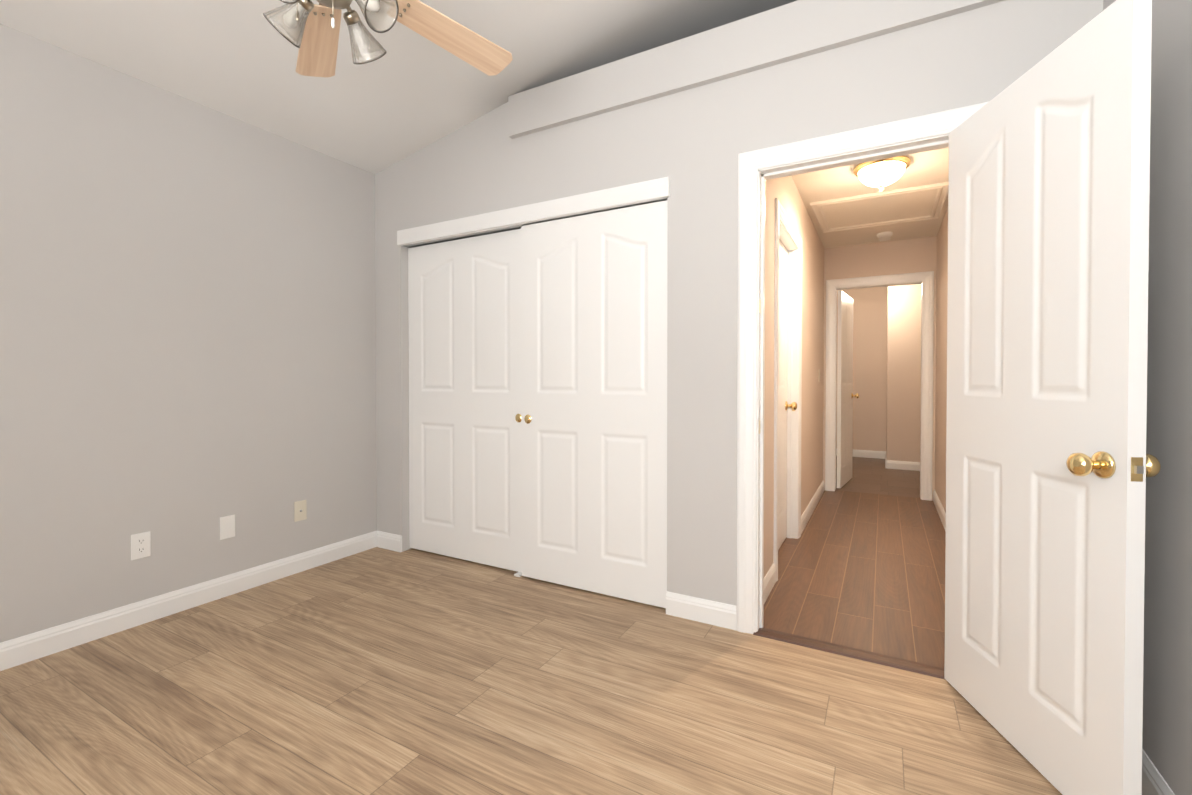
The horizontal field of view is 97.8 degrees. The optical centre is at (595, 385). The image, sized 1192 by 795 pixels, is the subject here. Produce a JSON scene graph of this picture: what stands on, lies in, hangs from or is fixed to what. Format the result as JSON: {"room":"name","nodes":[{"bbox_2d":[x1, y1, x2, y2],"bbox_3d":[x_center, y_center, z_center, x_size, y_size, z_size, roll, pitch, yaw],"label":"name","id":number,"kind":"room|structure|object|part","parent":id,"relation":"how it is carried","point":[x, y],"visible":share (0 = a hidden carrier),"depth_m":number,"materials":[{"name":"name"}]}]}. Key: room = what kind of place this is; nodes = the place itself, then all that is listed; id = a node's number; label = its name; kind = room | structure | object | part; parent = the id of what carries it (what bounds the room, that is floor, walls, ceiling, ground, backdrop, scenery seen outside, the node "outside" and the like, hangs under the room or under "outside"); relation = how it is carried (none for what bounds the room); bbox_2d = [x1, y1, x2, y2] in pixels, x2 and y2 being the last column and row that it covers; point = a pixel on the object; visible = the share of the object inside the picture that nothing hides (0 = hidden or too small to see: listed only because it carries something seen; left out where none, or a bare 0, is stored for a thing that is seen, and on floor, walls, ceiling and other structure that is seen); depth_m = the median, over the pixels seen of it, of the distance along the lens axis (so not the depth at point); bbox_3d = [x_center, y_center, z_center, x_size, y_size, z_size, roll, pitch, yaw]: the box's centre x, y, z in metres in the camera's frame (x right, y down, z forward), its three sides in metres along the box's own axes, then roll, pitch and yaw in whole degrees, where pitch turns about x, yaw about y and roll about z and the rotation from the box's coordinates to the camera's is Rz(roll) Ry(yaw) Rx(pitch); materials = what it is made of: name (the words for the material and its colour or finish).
{"room":"empty bedroom","nodes":[
{"label":"empty bedroom","id":0,"kind":"room"},
{"bbox_2d":[0,24,376,642],"bbox_3d":[-2.162,-0.582,2.364,0.120,3.350,5.390,0,1,29],"label":"wall","id":1,"kind":"structure","parent":0,"point":[187,324],"depth_m":2.46,"materials":[{"name":"grey paint"}]},
{"bbox_2d":[131,531,150,559],"bbox_3d":[-2.087,0.733,2.384,0.008,0.116,0.072,0,1,29],"label":"electrical outlet plate","id":2,"kind":"object","parent":1,"relation":"attached to","point":[140,545],"visible":1,"depth_m":2.38,"materials":[{"name":"white plastic"}]},
{"bbox_2d":[0,531,383,670],"bbox_3d":[-2.410,1.047,1.797,0.014,0.105,3.885,0,1,29],"label":"baseboard","id":3,"kind":"structure","parent":1,"relation":"attached to","point":[14,652],"depth_m":2.46,"materials":[{"name":"white wood"}]},
{"bbox_2d":[220,515,234,539],"bbox_3d":[-1.913,0.734,2.699,0.006,0.116,0.072,0,1,29],"label":"blank wall plate","id":4,"kind":"object","parent":1,"relation":"attached to","point":[227,526],"visible":1,"depth_m":2.70,"materials":[{"name":"white plastic"}]},
{"bbox_2d":[294,500,306,521],"bbox_3d":[-1.722,0.730,3.035,0.016,0.116,0.072,0,1,29],"label":"outlet plate","id":5,"kind":"object","parent":1,"relation":"attached to","point":[300,510],"visible":1,"depth_m":3.03,"materials":[{"name":"beige plastic"}]},
{"bbox_2d":[0,0,948,248],"bbox_3d":[1.012,-1.784,3.336,4.720,0.849,10.190,0,1,29],"label":"ceiling","id":6,"kind":"structure","parent":0,"point":[409,92],"depth_m":2.52,"materials":[{"name":"white paint"}]},
{"bbox_2d":[263,0,512,76],"bbox_3d":[-0.742,-1.336,1.522,1.247,0.665,1.262,0,1,29],"label":"ceiling fan","id":7,"kind":"object","parent":6,"relation":"hanging from","point":[310,29],"visible":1,"depth_m":1.75,"materials":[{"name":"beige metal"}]},
{"bbox_3d":[-0.904,-1.104,1.554,0.111,0.112,0.112,-41,-9,11],"label":"lamp shade","id":8,"kind":"part","parent":7,"relation":"part of","materials":[{"name":"clear glass"}]},
{"bbox_3d":[-1.004,-1.236,1.884,0.140,0.006,0.455,-14,8,-31],"label":"blade","id":9,"kind":"part","parent":7,"relation":"part of","materials":[{"name":"brown wood"}]},
{"bbox_3d":[-0.746,-1.105,1.649,0.112,0.112,0.111,0,-39,14],"label":"lamp shade","id":10,"kind":"part","parent":7,"relation":"part of","materials":[{"name":"clear glass"}]},
{"bbox_3d":[-0.655,-1.106,1.493,0.080,0.042,0.042,41,10,10],"label":"bulb","id":11,"kind":"part","parent":7,"relation":"part of","materials":[{"name":"white glass"}]},
{"bbox_3d":[-0.651,-1.103,1.492,0.111,0.112,0.112,41,10,10],"label":"lamp shade","id":12,"kind":"part","parent":7,"relation":"part of","materials":[{"name":"clear glass"}]},
{"label":"blade","id":13,"kind":"part","parent":7,"relation":"part of","materials":[{"name":"brown wood"}]},
{"bbox_2d":[822,189,937,228],"bbox_3d":[2.185,-1.365,4.036,0.740,0.006,0.700,0,1,29],"label":"ceiling panel","id":14,"kind":"object","parent":6,"relation":"attached to","point":[897,207],"visible":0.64,"depth_m":4.01,"materials":[{"name":"white paint"}]},
{"bbox_2d":[853,155,910,190],"bbox_3d":[1.756,-1.276,3.200,0.312,0.162,0.312,0,1,29],"label":"ceiling light","id":15,"kind":"object","parent":6,"relation":"attached to","point":[881,173],"visible":0.94,"depth_m":3.12,"materials":[{"name":"white glass"}]},
{"bbox_2d":[877,231,892,237],"bbox_3d":[2.606,-1.358,4.694,0.128,0.036,0.128,0,1,29],"label":"smoke detector","id":16,"kind":"object","parent":6,"relation":"attached to","point":[887,234],"visible":1,"depth_m":4.66,"materials":[{"name":"white plastic"}]},
{"bbox_2d":[0,456,1061,794],"bbox_3d":[0.999,1.110,3.379,4.750,0.060,10.250,0,1,29],"label":"floor","id":17,"kind":"structure","parent":0,"point":[386,671],"depth_m":1.87,"materials":[{"name":"brown wood"}]},
{"bbox_2d":[514,572,521,576],"bbox_3d":[-0.431,1.080,2.993,0.040,0.010,0.080,0,1,29],"label":"floor guide","id":18,"kind":"object","parent":17,"relation":"on","point":[518,574],"visible":0.57,"depth_m":2.96,"materials":[{"name":"white plastic"}]},
{"bbox_2d":[753,628,945,679],"bbox_3d":[1.040,1.090,2.136,0.755,0.012,0.080,0,1,29],"label":"trim","id":19,"kind":"structure","parent":17,"relation":"on","point":[895,662],"depth_m":2.12,"materials":[{"name":"brown wood"}]},
{"bbox_2d":[375,0,1102,605],"bbox_3d":[0.125,-0.296,2.648,3.610,2.770,0.155,0,1,29],"label":"wall","id":20,"kind":"structure","parent":0,"point":[693,116],"depth_m":2.40,"materials":[{"name":"grey paint"}]},
{"bbox_2d":[408,229,521,571],"bbox_3d":[-0.803,0.086,3.202,0.960,1.970,0.032,0,1,29],"label":"closet door","id":21,"kind":"structure","parent":20,"relation":"in","point":[465,436],"depth_m":3.17,"materials":[{"name":"white wood"}]},
{"bbox_2d":[515,414,520,421],"bbox_3d":[-0.445,0.185,2.984,0.064,0.064,0.008,0,1,29],"label":"door pull","id":22,"kind":"object","parent":21,"relation":"attached to","point":[518,417],"visible":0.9,"depth_m":2.98,"materials":[{"name":"gold metal"}]},
{"bbox_2d":[397,177,669,245],"bbox_3d":[-0.462,-0.947,2.913,1.854,0.090,0.035,0,1,29],"label":"trim","id":23,"kind":"structure","parent":20,"relation":"attached to","point":[637,193],"depth_m":2.80,"materials":[{"name":"white wood"}]},
{"bbox_2d":[404,198,667,247],"bbox_3d":[-0.432,-0.909,2.966,1.830,0.012,0.085,0,1,29],"label":"track rail","id":24,"kind":"object","parent":20,"relation":"attached to","point":[467,236],"visible":0.43,"depth_m":3.02,"materials":[{"name":"silver metal"}]},
{"bbox_2d":[521,200,667,607],"bbox_3d":[-0.028,0.091,2.730,0.878,1.970,0.032,0,1,29],"label":"closet door","id":25,"kind":"structure","parent":20,"relation":"in","point":[594,381],"depth_m":2.69,"materials":[{"name":"white wood"}]},
{"bbox_2d":[524,415,531,423],"bbox_3d":[-0.382,0.186,2.906,0.064,0.064,0.008,0,1,29],"label":"door pull","id":26,"kind":"object","parent":25,"relation":"attached to","point":[528,419],"visible":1,"depth_m":2.90,"materials":[{"name":"gold metal"}]},
{"bbox_2d":[666,591,736,629],"bbox_3d":[0.483,1.040,2.410,0.335,0.105,0.014,0,1,29],"label":"baseboard","id":27,"kind":"structure","parent":20,"relation":"attached to","point":[715,613],"depth_m":2.40,"materials":[{"name":"white wood"}]},
{"bbox_2d":[736,102,987,633],"bbox_3d":[1.054,0.035,2.148,0.905,2.120,0.139,0,1,29],"label":"door frame","id":28,"kind":"structure","parent":20,"relation":"attached to","point":[751,164],"depth_m":2.28,"materials":[{"name":"white wood"}]},
{"bbox_2d":[944,0,1160,794],"bbox_3d":[1.288,0.086,1.566,0.189,2.018,0.738,0,1,5],"label":"bedroom door","id":29,"kind":"structure","parent":20,"relation":"in","point":[1051,465],"depth_m":1.42,"materials":[{"name":"painted wood"},{"name":"brass"}]},
{"label":"latch plate","id":30,"kind":"part","parent":29,"relation":"part of","materials":[{"name":"gold metal"}]},
{"bbox_2d":[764,176,827,576],"bbox_3d":[1.508,-0.196,3.901,0.120,2.540,3.375,0,1,29],"label":"wall","id":31,"kind":"structure","parent":0,"point":[821,265],"depth_m":3.97,"materials":[{"name":"beige paint"}]},
{"bbox_2d":[764,562,775,602],"bbox_3d":[0.862,1.037,2.651,0.014,0.105,0.535,0,1,29],"label":"baseboard","id":32,"kind":"structure","parent":31,"relation":"attached to","point":[770,578],"depth_m":2.74,"materials":[{"name":"white wood"}]},
{"bbox_2d":[773,198,801,580],"bbox_3d":[1.185,0.021,3.320,0.119,2.120,0.970,0,1,29],"label":"door frame","id":33,"kind":"structure","parent":31,"relation":"attached to","point":[782,217],"depth_m":3.65,"materials":[{"name":"white wood"}]},
{"bbox_2d":[778,240,796,549],"bbox_3d":[1.181,0.064,3.323,0.110,2.018,0.784,0,1,29],"label":"hall door","id":34,"kind":"structure","parent":31,"relation":"in","point":[784,405],"depth_m":3.52,"materials":[{"name":"white wood"}]},
{"bbox_2d":[801,480,824,533],"bbox_3d":[1.884,1.014,4.500,0.014,0.105,1.750,0,1,29],"label":"baseboard","id":35,"kind":"structure","parent":31,"relation":"attached to","point":[806,515],"depth_m":4.35,"materials":[{"name":"white wood"}]},
{"bbox_2d":[813,208,830,231],"bbox_3d":[1.830,-1.360,4.232,0.070,0.020,0.660,0,1,29],"label":"trim","id":36,"kind":"structure","parent":31,"relation":"attached to","point":[819,214],"depth_m":4.25,"materials":[{"name":"white wood"}]},
{"bbox_2d":[836,284,920,461],"bbox_3d":[3.463,-0.225,6.217,3.200,2.540,2.810,0,1,29],"label":"wall","id":37,"kind":"structure","parent":0,"point":[886,363],"depth_m":6.55,"materials":[{"name":"beige paint"}]},
{"bbox_2d":[836,448,883,458],"bbox_3d":[3.460,0.975,7.694,1.460,0.105,0.014,0,1,29],"label":"baseboard","id":38,"kind":"structure","parent":37,"relation":"attached to","point":[856,453],"depth_m":7.45,"materials":[{"name":"white wood"}]},
{"bbox_2d":[885,460,919,470],"bbox_3d":[4.173,0.992,6.271,1.194,0.105,0.014,0,1,29],"label":"baseboard","id":39,"kind":"structure","parent":37,"relation":"attached to","point":[889,464],"depth_m":6.46,"materials":[{"name":"white wood"}]},
{"bbox_2d":[828,237,931,279],"bbox_3d":[2.742,-0.211,5.079,0.900,2.540,0.120,0,1,29],"label":"wall","id":40,"kind":"structure","parent":0,"point":[908,255],"depth_m":5.00,"materials":[{"name":"beige paint"}]},
{"bbox_2d":[825,271,933,500],"bbox_3d":[2.742,-0.001,5.071,0.910,2.120,0.139,0,1,29],"label":"door frame","id":41,"kind":"structure","parent":40,"relation":"attached to","point":[927,278],"depth_m":4.92,"materials":[{"name":"white wood"}]},
{"bbox_2d":[837,290,852,487],"bbox_3d":[2.689,0.036,5.603,0.035,2.018,0.724,0,1,35],"label":"door","id":42,"kind":"structure","parent":41,"relation":"in","point":[845,392],"depth_m":5.48,"materials":[{"name":"white wood"}]},
{"bbox_2d":[932,207,947,511],"bbox_3d":[2.405,-0.190,3.406,0.130,2.540,3.375,0,1,29],"label":"wall","id":43,"kind":"structure","parent":0,"point":[939,242],"depth_m":4.40,"materials":[{"name":"beige paint"}]},
{"bbox_2d":[810,182,948,209],"bbox_3d":[1.998,-1.354,3.699,0.880,0.020,0.070,0,1,29],"label":"trim","id":44,"kind":"structure","parent":43,"relation":"attached to","point":[943,186],"depth_m":3.67,"materials":[{"name":"white wood"}]},
{"bbox_2d":[822,216,939,232],"bbox_3d":[2.371,-1.362,4.373,0.880,0.020,0.070,0,1,29],"label":"trim","id":45,"kind":"structure","parent":43,"relation":"attached to","point":[924,217],"depth_m":4.35,"materials":[{"name":"white wood"}]},
{"bbox_2d":[929,190,947,217],"bbox_3d":[2.539,-1.355,3.840,0.070,0.020,0.660,0,1,29],"label":"trim","id":46,"kind":"structure","parent":43,"relation":"attached to","point":[938,205],"depth_m":3.86,"materials":[{"name":"white wood"}]},
{"bbox_2d":[933,489,945,531],"bbox_3d":[2.339,1.028,3.388,0.014,0.105,3.255,0,1,29],"label":"baseboard","id":47,"kind":"structure","parent":43,"relation":"attached to","point":[942,514],"depth_m":4.24,"materials":[{"name":"white wood"}]},
{"bbox_2d":[1103,0,1191,794],"bbox_3d":[0.796,-0.553,0.005,0.120,3.350,4.125,0,1,29],"label":"wall","id":48,"kind":"structure","parent":0,"point":[1167,707],"depth_m":1.31,"materials":[{"name":"grey paint"}]},
{"bbox_2d":[1142,748,1174,794],"bbox_3d":[0.737,1.069,0.057,0.014,0.105,3.885,0,1,29],"label":"baseboard","id":49,"kind":"structure","parent":48,"relation":"attached to","point":[1153,783],"depth_m":1.36,"materials":[{"name":"white wood"}]}
]}

